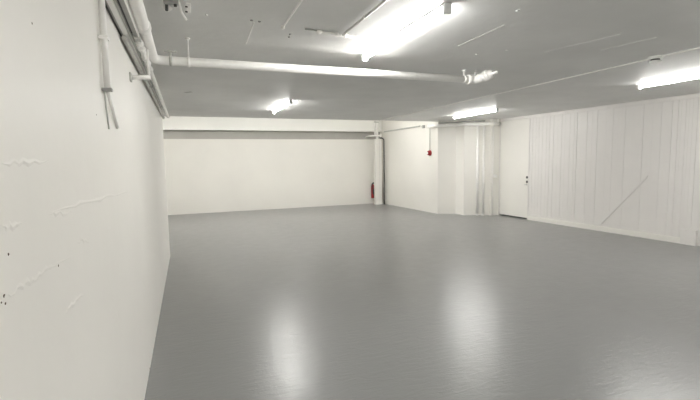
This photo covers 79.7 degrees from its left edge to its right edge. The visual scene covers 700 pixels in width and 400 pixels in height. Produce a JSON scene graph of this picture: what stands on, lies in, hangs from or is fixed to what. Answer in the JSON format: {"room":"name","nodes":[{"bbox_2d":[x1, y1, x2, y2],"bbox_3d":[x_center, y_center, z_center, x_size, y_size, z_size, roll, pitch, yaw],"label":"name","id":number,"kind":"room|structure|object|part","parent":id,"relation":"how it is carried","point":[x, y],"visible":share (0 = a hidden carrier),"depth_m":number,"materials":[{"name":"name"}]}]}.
{"room":"empty basement","nodes":[
{"label":"empty basement","id":0,"kind":"room"},
{"bbox_2d":[0,0,169,399],"bbox_3d":[-1.056,0.163,1.380,0.302,2.650,12.300,-3,6,-21],"label":"wall","id":1,"kind":"structure","parent":0,"point":[85,244],"depth_m":1.38,"materials":[{"name":"white paint"}]},
{"bbox_2d":[98,0,112,91],"bbox_3d":[-1.134,-0.737,1.933,0.042,0.462,0.046,-3,6,-21],"label":"conduit","id":2,"kind":"object","parent":1,"relation":"attached to","point":[103,37],"visible":1,"depth_m":1.93,"materials":[{"name":"white paint"}]},
{"bbox_2d":[104,91,109,128],"bbox_3d":[-1.158,-0.429,1.996,0.008,0.178,0.082,-3,6,-23],"label":"cable","id":3,"kind":"object","parent":2,"relation":"hanging from","point":[104,91],"visible":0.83,"depth_m":1.99,"materials":[{"name":"grey paint"}]},
{"bbox_2d":[106,92,118,128],"bbox_3d":[-1.197,-0.453,2.116,0.017,0.164,0.298,-3,6,-22],"label":"cable","id":4,"kind":"object","parent":2,"relation":"hanging from","point":[107,93],"visible":0.86,"depth_m":2.11,"materials":[{"name":"white paint"}]},
{"bbox_2d":[105,3,121,35],"bbox_3d":[-0.894,-0.905,1.241,0.010,0.010,11.900,-3,6,-21],"label":"cable","id":5,"kind":"object","parent":1,"relation":"attached to","point":[106,7],"visible":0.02,"depth_m":2.30,"materials":[{"name":"black rubber"}]},
{"bbox_2d":[105,0,164,113],"bbox_3d":[-0.877,-0.943,1.271,0.060,0.082,11.950,-3,6,-21],"label":"cable trunking","id":6,"kind":"object","parent":1,"relation":"attached to","point":[113,6],"visible":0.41,"depth_m":2.57,"materials":[{"name":"grey paint"}]},
{"bbox_2d":[129,49,150,81],"bbox_3d":[-1.510,-0.977,3.008,0.138,0.255,0.070,-3,6,-21],"label":"wall bracket","id":7,"kind":"object","parent":1,"relation":"attached to","point":[131,77],"visible":0.94,"depth_m":3.02,"materials":[{"name":"white metal"}]},
{"bbox_3d":[-1.504,-0.882,3.019,0.127,0.041,0.032,-3,6,-21],"label":"arm","id":8,"kind":"part","parent":7,"relation":"part of","materials":[{"name":"white paint"}]},
{"bbox_3d":[-1.457,-0.997,3.027,0.017,0.220,0.018,-3,6,-21],"label":"rod","id":9,"kind":"part","parent":7,"relation":"part of","materials":[{"name":"white paint"}]},
{"bbox_2d":[121,35,164,118],"bbox_3d":[-2.253,-1.184,4.796,0.039,0.061,4.732,-3,6,-21],"label":"pipe","id":10,"kind":"object","parent":1,"relation":"attached to","point":[124,38],"visible":1,"depth_m":3.28,"materials":[{"name":"grey metal"}]},
{"bbox_2d":[164,139,373,214],"bbox_3d":[-3.261,-0.839,13.966,10.000,2.335,0.400,-3,6,-21],"label":"wall","id":11,"kind":"structure","parent":0,"point":[203,175],"depth_m":13.92,"materials":[{"name":"white paint"}]},
{"bbox_2d":[163,130,379,138],"bbox_3d":[-3.294,-2.138,13.871,10.000,0.270,0.340,-3,6,-21],"label":"trim","id":12,"kind":"structure","parent":11,"relation":"on","point":[167,134],"depth_m":13.84,"materials":[{"name":"grey paint"}]},
{"bbox_2d":[371,182,373,197],"bbox_3d":[0.850,-0.358,15.270,0.192,0.575,0.226,-3,6,-21],"label":"fire extinguisher","id":13,"kind":"object","parent":11,"relation":"attached to","point":[372,184],"visible":0.85,"depth_m":15.20,"materials":[{"name":"red paint"}]},
{"bbox_2d":[380,121,437,213],"bbox_3d":[2.030,-1.406,13.808,0.590,3.320,3.620,-3,6,-21],"label":"wall","id":14,"kind":"structure","parent":0,"point":[411,175],"depth_m":13.46,"materials":[{"name":"white paint"}]},
{"bbox_2d":[162,116,381,131],"bbox_3d":[-3.262,-2.619,13.722,10.000,0.715,0.560,-3,6,-21],"label":"beam","id":15,"kind":"structure","parent":14,"relation":"attached to","point":[173,122],"depth_m":13.64,"materials":[{"name":"paint"}]},
{"bbox_2d":[384,125,419,131],"bbox_3d":[1.673,-2.342,13.856,0.048,0.063,2.322,-3,6,-23],"label":"conduit","id":16,"kind":"object","parent":14,"relation":"attached to","point":[418,125],"visible":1,"depth_m":13.67,"materials":[{"name":"grey paint"}]},
{"bbox_2d":[427,119,500,127],"bbox_3d":[3.110,-2.120,11.680,2.043,0.191,0.373,2,6,25],"label":"pipe","id":17,"kind":"object","parent":14,"relation":"attached to","point":[498,123],"visible":1,"depth_m":11.47,"materials":[{"name":"white metal"}]},
{"bbox_2d":[438,120,484,123],"bbox_3d":[3.065,-2.155,11.574,1.262,0.034,0.249,2,6,25],"label":"cable","id":18,"kind":"object","parent":17,"relation":"on","point":[475,120],"visible":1,"depth_m":11.44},
{"bbox_2d":[143,0,699,121],"bbox_3d":[1.710,-1.864,3.670,12.400,0.880,14.890,-3,6,-21],"label":"ceiling","id":19,"kind":"structure","parent":0,"point":[527,42],"depth_m":4.22,"materials":[{"name":"paint"}]},
{"bbox_2d":[163,0,178,11],"bbox_3d":[-1.188,-1.274,2.777,0.102,0.065,0.226,-3,6,-21],"label":"bracket","id":20,"kind":"object","parent":19,"relation":"attached to","point":[166,7],"visible":1,"depth_m":2.71,"materials":[{"name":"metal"}]},
{"bbox_3d":[-1.151,-1.277,2.696,0.090,0.030,0.050,-3,6,-21],"label":"plate","id":21,"kind":"part","parent":20,"relation":"part of","materials":[{"name":"white metal"}]},
{"bbox_2d":[178,1,186,20],"bbox_3d":[-1.155,-1.294,2.882,0.025,0.026,0.344,-2,6,-13],"label":"cable","id":22,"kind":"object","parent":19,"relation":"attached to","point":[179,6],"visible":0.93,"depth_m":2.86,"materials":[{"name":"white paint"}]},
{"bbox_2d":[185,3,190,12],"bbox_3d":[-1.094,-1.293,2.830,0.036,0.026,0.140,-3,6,-21],"label":"clip","id":23,"kind":"object","parent":19,"relation":"attached to","point":[188,5],"visible":1,"depth_m":2.81,"materials":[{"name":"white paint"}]},
{"bbox_2d":[245,21,253,43],"bbox_3d":[-0.822,-1.362,3.435,0.014,0.012,0.600,-3,6,-19],"label":"cable","id":24,"kind":"object","parent":19,"relation":"attached to","point":[253,21],"visible":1,"depth_m":3.39,"materials":[{"name":"white paint"}]},
{"bbox_2d":[272,100,291,113],"bbox_3d":[-1.295,-1.752,7.937,0.056,0.076,1.530,-3,6,-21],"label":"tube light","id":25,"kind":"object","parent":19,"relation":"attached to","point":[288,102],"visible":1,"depth_m":7.79,"materials":[{"name":"white plastic"}]},
{"bbox_2d":[273,101,288,112],"bbox_3d":[-1.296,-1.754,7.937,0.050,0.040,1.470,-3,6,-21],"label":"diffuser","id":26,"kind":"object","parent":25,"relation":"attached to","point":[286,103],"depth_m":7.89,"materials":[{"name":"white plastic"}]},
{"bbox_2d":[281,0,302,28],"bbox_3d":[0.257,-1.167,1.264,0.033,0.024,4.356,-3,6,-21],"label":"conduit","id":27,"kind":"object","parent":19,"relation":"attached to","point":[300,2],"visible":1,"depth_m":2.98,"materials":[{"name":"white paint"}]},
{"bbox_2d":[127,0,497,83],"bbox_3d":[1.374,-0.972,0.201,3.317,0.249,8.342,-3,6,-21],"label":"ceiling pipe","id":28,"kind":"object","parent":19,"relation":"hanging from","point":[137,7],"visible":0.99,"depth_m":3.77,"materials":[{"name":"white metal"}]},
{"bbox_2d":[119,0,140,41],"bbox_3d":[-0.027,-0.765,-0.756,0.036,0.080,7.540,-3,6,-21],"label":"channel","id":29,"kind":"object","parent":28,"relation":"attached to","point":[125,6],"visible":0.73,"depth_m":2.34,"materials":[{"name":"white paint"}]},
{"bbox_2d":[117,0,131,32],"bbox_3d":[-0.022,-0.737,-0.827,0.010,0.010,7.400,-3,6,-21],"label":"cable","id":30,"kind":"object","parent":29,"relation":"attached to","point":[117,0],"visible":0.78,"depth_m":2.29,"materials":[{"name":"black rubber"}]},
{"bbox_2d":[135,39,169,117],"bbox_3d":[-2.220,-1.224,4.891,0.051,0.083,4.612,-3,6,-21],"label":"pipe","id":31,"kind":"object","parent":29,"relation":"attached to","point":[140,45],"visible":0.78,"depth_m":3.60,"materials":[{"name":"white metal"}]},
{"bbox_2d":[316,30,358,39],"bbox_3d":[-0.097,-1.369,3.486,0.396,0.030,0.040,-4,6,-31],"label":"crossbar","id":32,"kind":"object","parent":19,"relation":"attached to","point":[336,34],"visible":0.94,"depth_m":3.46,"materials":[{"name":"white paint"}]},
{"bbox_2d":[342,0,387,35],"bbox_3d":[0.825,-1.171,1.223,0.034,0.028,4.870,-3,6,-21],"label":"conduit","id":33,"kind":"object","parent":19,"relation":"attached to","point":[381,3],"visible":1,"depth_m":3.04,"materials":[{"name":"grey paint"}]},
{"bbox_2d":[362,2,451,61],"bbox_3d":[0.404,-1.359,3.508,0.056,0.076,1.450,-3,6,-21],"label":"tube light","id":34,"kind":"object","parent":19,"relation":"attached to","point":[445,8],"visible":1,"depth_m":3.27,"materials":[{"name":"white plastic"}]},
{"bbox_2d":[453,108,498,118],"bbox_3d":[2.876,-1.990,9.720,0.056,0.076,1.590,-3,6,-21],"label":"tube light","id":35,"kind":"object","parent":19,"relation":"attached to","point":[496,109],"visible":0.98,"depth_m":9.60,"materials":[{"name":"white plastic"}]},
{"bbox_2d":[382,47,699,119],"bbox_3d":[2.946,-1.608,5.416,0.036,0.017,12.201,-3,6,-20],"label":"conduit","id":36,"kind":"object","parent":19,"relation":"attached to","point":[697,47],"visible":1,"depth_m":5.58,"materials":[{"name":"white metal"}]},
{"bbox_2d":[648,55,662,64],"bbox_3d":[3.272,-1.497,4.498,0.132,0.082,0.132,-3,6,-21],"label":"smoke detector","id":37,"kind":"object","parent":19,"relation":"attached to","point":[655,59],"visible":1,"depth_m":4.46,"materials":[{"name":"white plastic"}]},
{"bbox_2d":[637,74,699,89],"bbox_3d":[4.577,-1.621,5.537,0.056,0.076,1.550,-3,6,-21],"label":"tube light","id":38,"kind":"object","parent":19,"relation":"attached to","point":[639,86],"visible":1,"depth_m":5.84,"materials":[{"name":"white plastic"}]},
{"bbox_2d":[144,203,699,399],"bbox_3d":[1.002,1.103,5.923,12.400,0.150,19.100,-3,6,-21],"label":"floor","id":39,"kind":"structure","parent":0,"point":[372,301],"depth_m":4.43,"materials":[{"name":"grey paint"}]},
{"bbox_2d":[374,139,382,204],"bbox_3d":[1.000,-1.006,15.010,0.260,2.330,0.190,-3,6,-21],"label":"column","id":40,"kind":"structure","parent":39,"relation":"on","point":[377,142],"depth_m":14.94,"materials":[{"name":"white paint"}]},
{"bbox_2d":[376,120,378,138],"bbox_3d":[0.954,-2.655,14.819,0.120,0.990,0.120,-3,6,-21],"label":"riser pipe","id":41,"kind":"object","parent":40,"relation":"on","point":[377,122],"visible":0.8,"depth_m":14.79,"materials":[{"name":"white metal"}]},
{"bbox_2d":[380,137,384,203],"bbox_3d":[1.157,-1.028,14.948,0.158,2.380,0.046,0,6,15],"label":"pipe","id":42,"kind":"object","parent":39,"relation":"on","point":[380,137],"visible":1,"depth_m":14.90,"materials":[{"name":"metal"}]},
{"bbox_2d":[475,126,478,215],"bbox_3d":[3.535,-0.812,11.631,0.086,2.500,0.086,-3,6,-21],"label":"riser pipe","id":43,"kind":"object","parent":39,"relation":"on","point":[477,141],"visible":1,"depth_m":11.61,"materials":[{"name":"white metal"}]},
{"bbox_2d":[482,126,484,215],"bbox_3d":[3.699,-0.814,11.619,0.077,2.500,0.077,-3,6,-21],"label":"riser pipe","id":44,"kind":"object","parent":39,"relation":"on","point":[483,146],"visible":1,"depth_m":11.60,"materials":[{"name":"white metal"}]},
{"bbox_2d":[438,119,489,214],"bbox_3d":[3.749,-0.934,12.085,2.265,2.650,0.900,-3,6,-21],"label":"wall","id":45,"kind":"structure","parent":0,"point":[456,145],"depth_m":11.87,"materials":[{"name":"white paint"}]},
{"bbox_2d":[489,119,500,214],"bbox_3d":[4.162,-0.905,11.703,0.570,2.650,0.107,-3,6,-21],"label":"wall column","id":46,"kind":"structure","parent":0,"point":[494,160],"depth_m":11.60,"materials":[{"name":"white paint"}]},
{"bbox_2d":[492,126,493,214],"bbox_3d":[3.938,-0.807,11.562,0.021,2.450,0.022,-3,6,-21],"label":"conduit","id":47,"kind":"object","parent":46,"relation":"attached to","point":[493,126],"visible":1,"depth_m":11.57,"materials":[{"name":"white metal"}]},
{"bbox_2d":[528,93,699,245],"bbox_3d":[5.468,-0.663,8.925,0.266,2.650,4.016,-3,6,-24],"label":"wall","id":48,"kind":"structure","parent":0,"point":[636,167],"depth_m":8.50,"materials":[{"name":"white paint"}]},
{"bbox_2d":[498,115,529,218],"bbox_3d":[4.470,-0.860,11.172,0.312,2.650,1.128,-3,6,-21],"label":"door","id":49,"kind":"structure","parent":48,"relation":"in","point":[514,142],"depth_m":11.13,"materials":[{"name":"white paint"}]},
{"bbox_2d":[527,216,679,243],"bbox_3d":[5.276,0.595,9.178,0.042,0.105,3.500,-3,6,-24],"label":"baseboard","id":50,"kind":"structure","parent":48,"relation":"attached to","point":[666,238],"depth_m":8.76,"materials":[{"name":"white paint"}]},
{"bbox_2d":[529,93,699,117],"bbox_3d":[5.328,-1.935,8.751,0.019,0.071,4.016,-3,6,-24],"label":"trim","id":51,"kind":"structure","parent":48,"relation":"attached to","point":[697,95],"depth_m":8.41,"materials":[{"name":"white paint"}]},
{"bbox_2d":[680,229,697,245],"bbox_3d":[6.024,0.663,7.460,0.057,0.270,0.245,-3,6,-24],"label":"trim","id":52,"kind":"structure","parent":48,"relation":"attached to","point":[687,237],"depth_m":7.43,"materials":[{"name":"white paint"}]},
{"bbox_3d":[-1.743,-2.988,12.509,12.400,0.200,4.210,-3,6,-21],"label":"ceiling","id":53,"kind":"structure","parent":0,"visible":0},
{"bbox_2d":[374,120,375,134],"bbox_3d":[0.868,-2.708,14.684,0.068,0.855,0.068,-3,6,-21],"label":"riser pipe","id":54,"kind":"object","parent":53,"relation":"attached to","point":[374,120],"visible":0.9,"depth_m":14.68,"materials":[{"name":"white metal"}]}
]}

